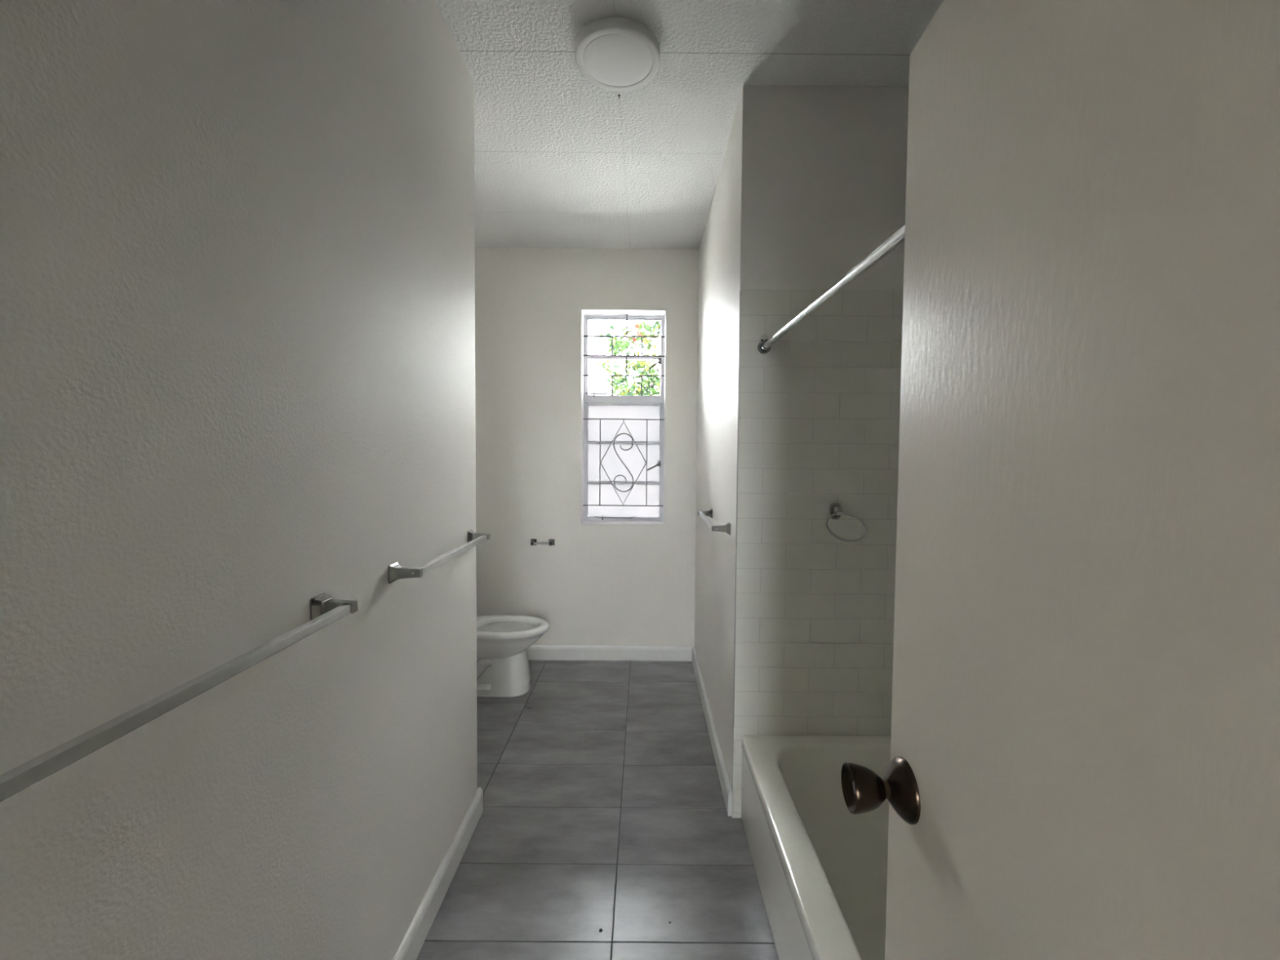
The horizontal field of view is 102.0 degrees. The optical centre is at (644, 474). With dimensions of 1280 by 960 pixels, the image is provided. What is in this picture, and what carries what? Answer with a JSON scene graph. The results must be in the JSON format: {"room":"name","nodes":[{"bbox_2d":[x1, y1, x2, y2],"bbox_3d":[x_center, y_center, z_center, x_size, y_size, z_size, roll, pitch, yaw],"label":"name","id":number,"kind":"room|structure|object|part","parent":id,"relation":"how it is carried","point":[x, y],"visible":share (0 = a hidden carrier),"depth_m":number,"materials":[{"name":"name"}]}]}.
{"room":"bathroom","nodes":[
{"label":"bathroom","id":0,"kind":"room"},
{"bbox_2d":[0,0,477,959],"bbox_3d":[-0.746,-0.022,1.004,0.120,2.972,2.210,0,2,0],"label":"wall","id":1,"kind":"structure","parent":0,"point":[237,248],"depth_m":0.86,"materials":[{"name":"white paint"}]},
{"bbox_2d":[0,592,357,802],"bbox_3d":[-0.648,0.291,0.779,0.080,0.049,0.674,0,2,0],"label":"towel bar","id":2,"kind":"object","parent":1,"relation":"attached to","point":[325,611],"visible":1,"depth_m":0.65,"materials":[{"name":"silver metal"}]},
{"bbox_3d":[-0.648,0.279,1.091,0.080,0.049,0.049,0,2,0],"label":"post","id":3,"kind":"part","parent":2,"relation":"part of","materials":[{"name":"silver metal"}]},
{"bbox_2d":[393,786,483,959],"bbox_3d":[-0.688,1.410,1.071,0.019,0.104,2.229,0,2,0],"label":"baseboard","id":4,"kind":"structure","parent":1,"relation":"attached to","point":[415,935],"depth_m":1.73,"materials":[{"name":"white paint"}]},
{"bbox_2d":[387,529,490,583],"bbox_3d":[-0.649,0.256,1.727,0.080,0.049,0.671,0,2,0],"label":"towel bar","id":5,"kind":"object","parent":1,"relation":"attached to","point":[395,571],"visible":1,"depth_m":1.51,"materials":[{"name":"silver metal"}]},
{"bbox_3d":[-0.649,0.268,1.416,0.080,0.049,0.049,0,2,0],"label":"post","id":6,"kind":"part","parent":5,"relation":"part of","materials":[{"name":"silver metal"}]},
{"bbox_3d":[-0.622,0.255,1.727,0.018,0.018,0.606,0,2,0],"label":"rail","id":7,"kind":"part","parent":5,"relation":"part of","materials":[{"name":"silver metal"}]},
{"bbox_3d":[-0.649,0.243,2.038,0.080,0.049,0.049,0,2,0],"label":"post","id":8,"kind":"part","parent":5,"relation":"part of","materials":[{"name":"silver metal"}]},
{"bbox_2d":[474,247,698,660],"bbox_3d":[-0.549,-0.133,3.850,2.049,2.972,0.200,0,2,0],"label":"wall","id":9,"kind":"structure","parent":0,"point":[597,585],"depth_m":3.75,"materials":[{"name":"white paint"}]},
{"bbox_2d":[530,538,555,545],"bbox_3d":[-0.741,0.490,3.747,0.174,0.046,0.055,0,2,0],"label":"toilet paper holder","id":10,"kind":"object","parent":9,"relation":"attached to","point":[533,541],"visible":1,"depth_m":3.73,"materials":[{"name":"silver metal"}]},
{"bbox_3d":[-0.807,0.489,3.747,0.042,0.046,0.055,0,2,0],"label":"post","id":11,"kind":"part","parent":10,"relation":"part of","materials":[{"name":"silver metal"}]},
{"bbox_3d":[-0.675,0.490,3.747,0.042,0.046,0.055,0,2,0],"label":"post","id":12,"kind":"part","parent":10,"relation":"part of","materials":[{"name":"silver metal"}]},
{"bbox_2d":[526,644,692,661],"bbox_3d":[-0.560,1.303,3.798,1.810,0.104,0.019,0,2,0],"label":"baseboard","id":13,"kind":"structure","parent":9,"relation":"attached to","point":[535,652],"depth_m":3.79,"materials":[{"name":"white paint"}]},
{"bbox_2d":[580,309,666,525],"bbox_3d":[-0.155,-0.410,3.826,0.609,1.552,0.181,0,2,0],"label":"window","id":14,"kind":"structure","parent":9,"relation":"in","point":[623,437],"depth_m":3.90,"materials":[{"name":"glass"}]},
{"bbox_3d":[-0.162,0.359,3.842,0.607,0.014,0.151,0,2,0],"label":"sill","id":15,"kind":"part","parent":14,"relation":"part of","materials":[{"name":"white paint"}]},
{"bbox_3d":[-0.158,-0.102,3.913,0.570,0.873,0.028,0,2,0],"label":"sash","id":16,"kind":"part","parent":14,"relation":"part of","materials":[{"name":"glass"}]},
{"bbox_3d":[-0.158,-0.099,3.913,0.549,0.854,0.004,0,2,0],"label":"pane","id":17,"kind":"part","parent":14,"relation":"part of","materials":[{"name":"clear glass"}]},
{"bbox_3d":[-0.151,-0.875,3.882,0.570,0.586,0.028,0,2,0],"label":"sash","id":18,"kind":"part","parent":14,"relation":"part of","materials":[{"name":"clear glass"}]},
{"bbox_3d":[0.069,-0.067,3.881,0.105,0.076,0.041,0,2,0],"label":"handle","id":19,"kind":"part","parent":14,"relation":"part of","materials":[{"name":"grey paint"}]},
{"bbox_3d":[0.076,-0.822,3.851,0.097,0.093,0.041,0,2,0],"label":"handle","id":20,"kind":"part","parent":14,"relation":"part of","materials":[{"name":"grey paint"}]},
{"bbox_2d":[416,659,778,959],"bbox_3d":[0.037,1.552,0.477,3.540,0.121,7.070,0,2,0],"label":"floor","id":21,"kind":"structure","parent":0,"point":[682,820],"depth_m":2.05,"materials":[{"name":"grey tile"}]},
{"bbox_2d":[476,614,549,697],"bbox_3d":[-1.034,0.980,3.323,0.845,0.782,0.440,0,2,0],"label":"toilet","id":22,"kind":"object","parent":21,"relation":"on","point":[503,641],"visible":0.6,"depth_m":3.22,"materials":[{"name":"white ceramic"}]},
{"bbox_3d":[-0.927,1.057,3.326,0.630,0.210,0.382,0,2,0],"label":"bowl","id":23,"kind":"part","parent":22,"relation":"part of","materials":[{"name":"white ceramic"}]},
{"bbox_2d":[741,735,891,959],"bbox_3d":[0.778,1.283,1.390,0.756,0.354,1.520,0,2,0],"label":"bathtub","id":24,"kind":"object","parent":21,"relation":"on","point":[820,867],"visible":0.54,"depth_m":1.80,"materials":[{"name":"white ceramic"}]},
{"bbox_2d":[435,0,943,248],"bbox_3d":[0.062,-1.527,0.355,3.540,0.100,7.070,0,2,0],"label":"ceiling","id":25,"kind":"structure","parent":0,"point":[561,161],"depth_m":2.11,"materials":[{"name":"white paint"}]},
{"bbox_2d":[574,17,660,91],"bbox_3d":[-0.098,-1.514,1.879,0.308,0.048,0.308,0,2,0],"label":"ceiling light","id":26,"kind":"object","parent":25,"relation":"attached to","point":[620,54],"visible":1,"depth_m":1.84,"materials":[{"name":"grey"}]},
{"bbox_2d":[582,33,652,86],"bbox_3d":[-0.098,-1.496,1.880,0.251,0.010,0.251,0,2,0],"label":"diffuser","id":27,"kind":"object","parent":26,"relation":"attached to","point":[609,60],"depth_m":1.86,"materials":[{"name":"white"}]},
{"bbox_2d":[694,84,768,790],"bbox_3d":[0.426,-0.089,2.931,0.100,2.972,1.643,0,2,0],"label":"wall","id":28,"kind":"structure","parent":0,"point":[732,249],"depth_m":2.46,"materials":[{"name":"white paint"}]},
{"bbox_2d":[692,646,732,816],"bbox_3d":[0.356,1.343,2.986,0.017,0.104,1.643,0,2,0],"label":"baseboard","id":29,"kind":"structure","parent":28,"relation":"attached to","point":[726,790],"depth_m":2.61,"materials":[{"name":"white paint"}]},
{"bbox_2d":[697,508,730,534],"bbox_3d":[0.334,0.224,2.571,0.080,0.049,0.639,0,2,0],"label":"towel bar","id":30,"kind":"object","parent":28,"relation":"attached to","point":[723,528],"visible":1,"depth_m":2.34,"materials":[{"name":"silver metal"}]},
{"bbox_3d":[0.334,0.212,2.866,0.080,0.049,0.049,0,2,0],"label":"post","id":31,"kind":"part","parent":30,"relation":"part of","materials":[{"name":"silver metal"}]},
{"bbox_3d":[0.307,0.223,2.571,0.018,0.018,0.574,0,2,0],"label":"rail","id":32,"kind":"part","parent":30,"relation":"part of","materials":[{"name":"silver metal"}]},
{"bbox_3d":[0.335,0.236,2.276,0.080,0.049,0.049,0,2,0],"label":"post","id":33,"kind":"part","parent":30,"relation":"part of","materials":[{"name":"silver metal"}]},
{"bbox_2d":[731,290,740,816],"bbox_3d":[0.374,0.344,2.122,0.002,2.166,0.007,0,2,0],"label":"trim","id":34,"kind":"structure","parent":28,"relation":"attached to","point":[740,291],"depth_m":2.11,"materials":[{"name":"grey"}]},
{"bbox_2d":[764,85,908,290],"bbox_3d":[0.885,-0.054,2.160,0.816,2.972,0.100,0,2,0],"label":"wall","id":35,"kind":"structure","parent":0,"point":[837,167],"depth_m":2.07,"materials":[{"name":"white paint"}]},
{"bbox_2d":[733,289,903,817],"bbox_3d":[0.772,0.346,2.123,0.795,2.173,0.007,0,2,0],"label":"tiled wall","id":36,"kind":"structure","parent":35,"relation":"attached to","point":[819,411],"depth_m":2.11,"materials":[{"name":"white tile"}]},
{"bbox_2d":[732,727,742,817],"bbox_3d":[0.384,1.236,2.151,0.035,0.382,0.005,0,2,0],"label":"trim","id":37,"kind":"structure","parent":36,"relation":"attached to","point":[737,731],"depth_m":2.15,"materials":[{"name":"tile"}]},
{"bbox_2d":[757,224,905,353],"bbox_3d":[0.480,-0.479,1.323,0.053,0.104,1.525,0,2,0],"label":"shower curtain rod","id":38,"kind":"object","parent":36,"relation":"attached to","point":[897,238],"visible":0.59,"depth_m":1.24,"materials":[{"name":"silver metal"}]},
{"bbox_2d":[826,502,867,542],"bbox_3d":[0.792,0.185,2.030,0.149,0.134,0.146,2,3,31],"label":"towel ring","id":39,"kind":"object","parent":36,"relation":"attached to","point":[836,513],"visible":1,"depth_m":2.07,"materials":[{"name":"silver metal"}]},
{"bbox_3d":[0.775,0.149,2.094,0.040,0.066,0.034,0,2,0],"label":"ring post","id":40,"kind":"part","parent":39,"relation":"part of","materials":[{"name":"silver metal"}]},
{"label":"outside","id":41,"kind":"structure","parent":0,"visible":0},
{"bbox_3d":[-0.016,1.908,0.076,80.000,0.100,120.000,0,2,0],"label":"ground","id":42,"kind":"structure","parent":41,"visible":0},
{"bbox_2d":[588,386,658,395],"bbox_3d":[-0.012,-0.822,16.961,11.600,4.020,6.840,0,2,0],"label":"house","id":43,"kind":"structure","parent":42,"relation":"on","point":[591,389],"depth_m":16.79,"materials":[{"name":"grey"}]},
{"bbox_2d":[595,320,661,395],"bbox_3d":[0.474,-0.360,6.889,2.250,3.908,0.735,0,2,0],"label":"tree","id":44,"kind":"object","parent":42,"relation":"on","point":[624,344],"visible":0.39,"depth_m":6.74,"materials":[{"name":"green plant"}]},
{"bbox_3d":[0.050,0.031,-0.159,3.300,2.972,0.120,0,2,0],"label":"wall","id":45,"kind":"structure","parent":0,"visible":0},
{"bbox_2d":[840,0,1279,959],"bbox_3d":[0.303,0.479,0.329,0.111,2.018,0.772,1,2,2],"label":"door","id":46,"kind":"structure","parent":45,"relation":"in","point":[1084,764],"depth_m":0.38,"materials":[{"name":"white paint"}]},
{"bbox_3d":[0.286,0.400,0.662,0.050,0.057,0.057,1,2,2],"label":"knob","id":47,"kind":"part","parent":46,"relation":"part of","materials":[{"name":"brown metal"}]}
]}

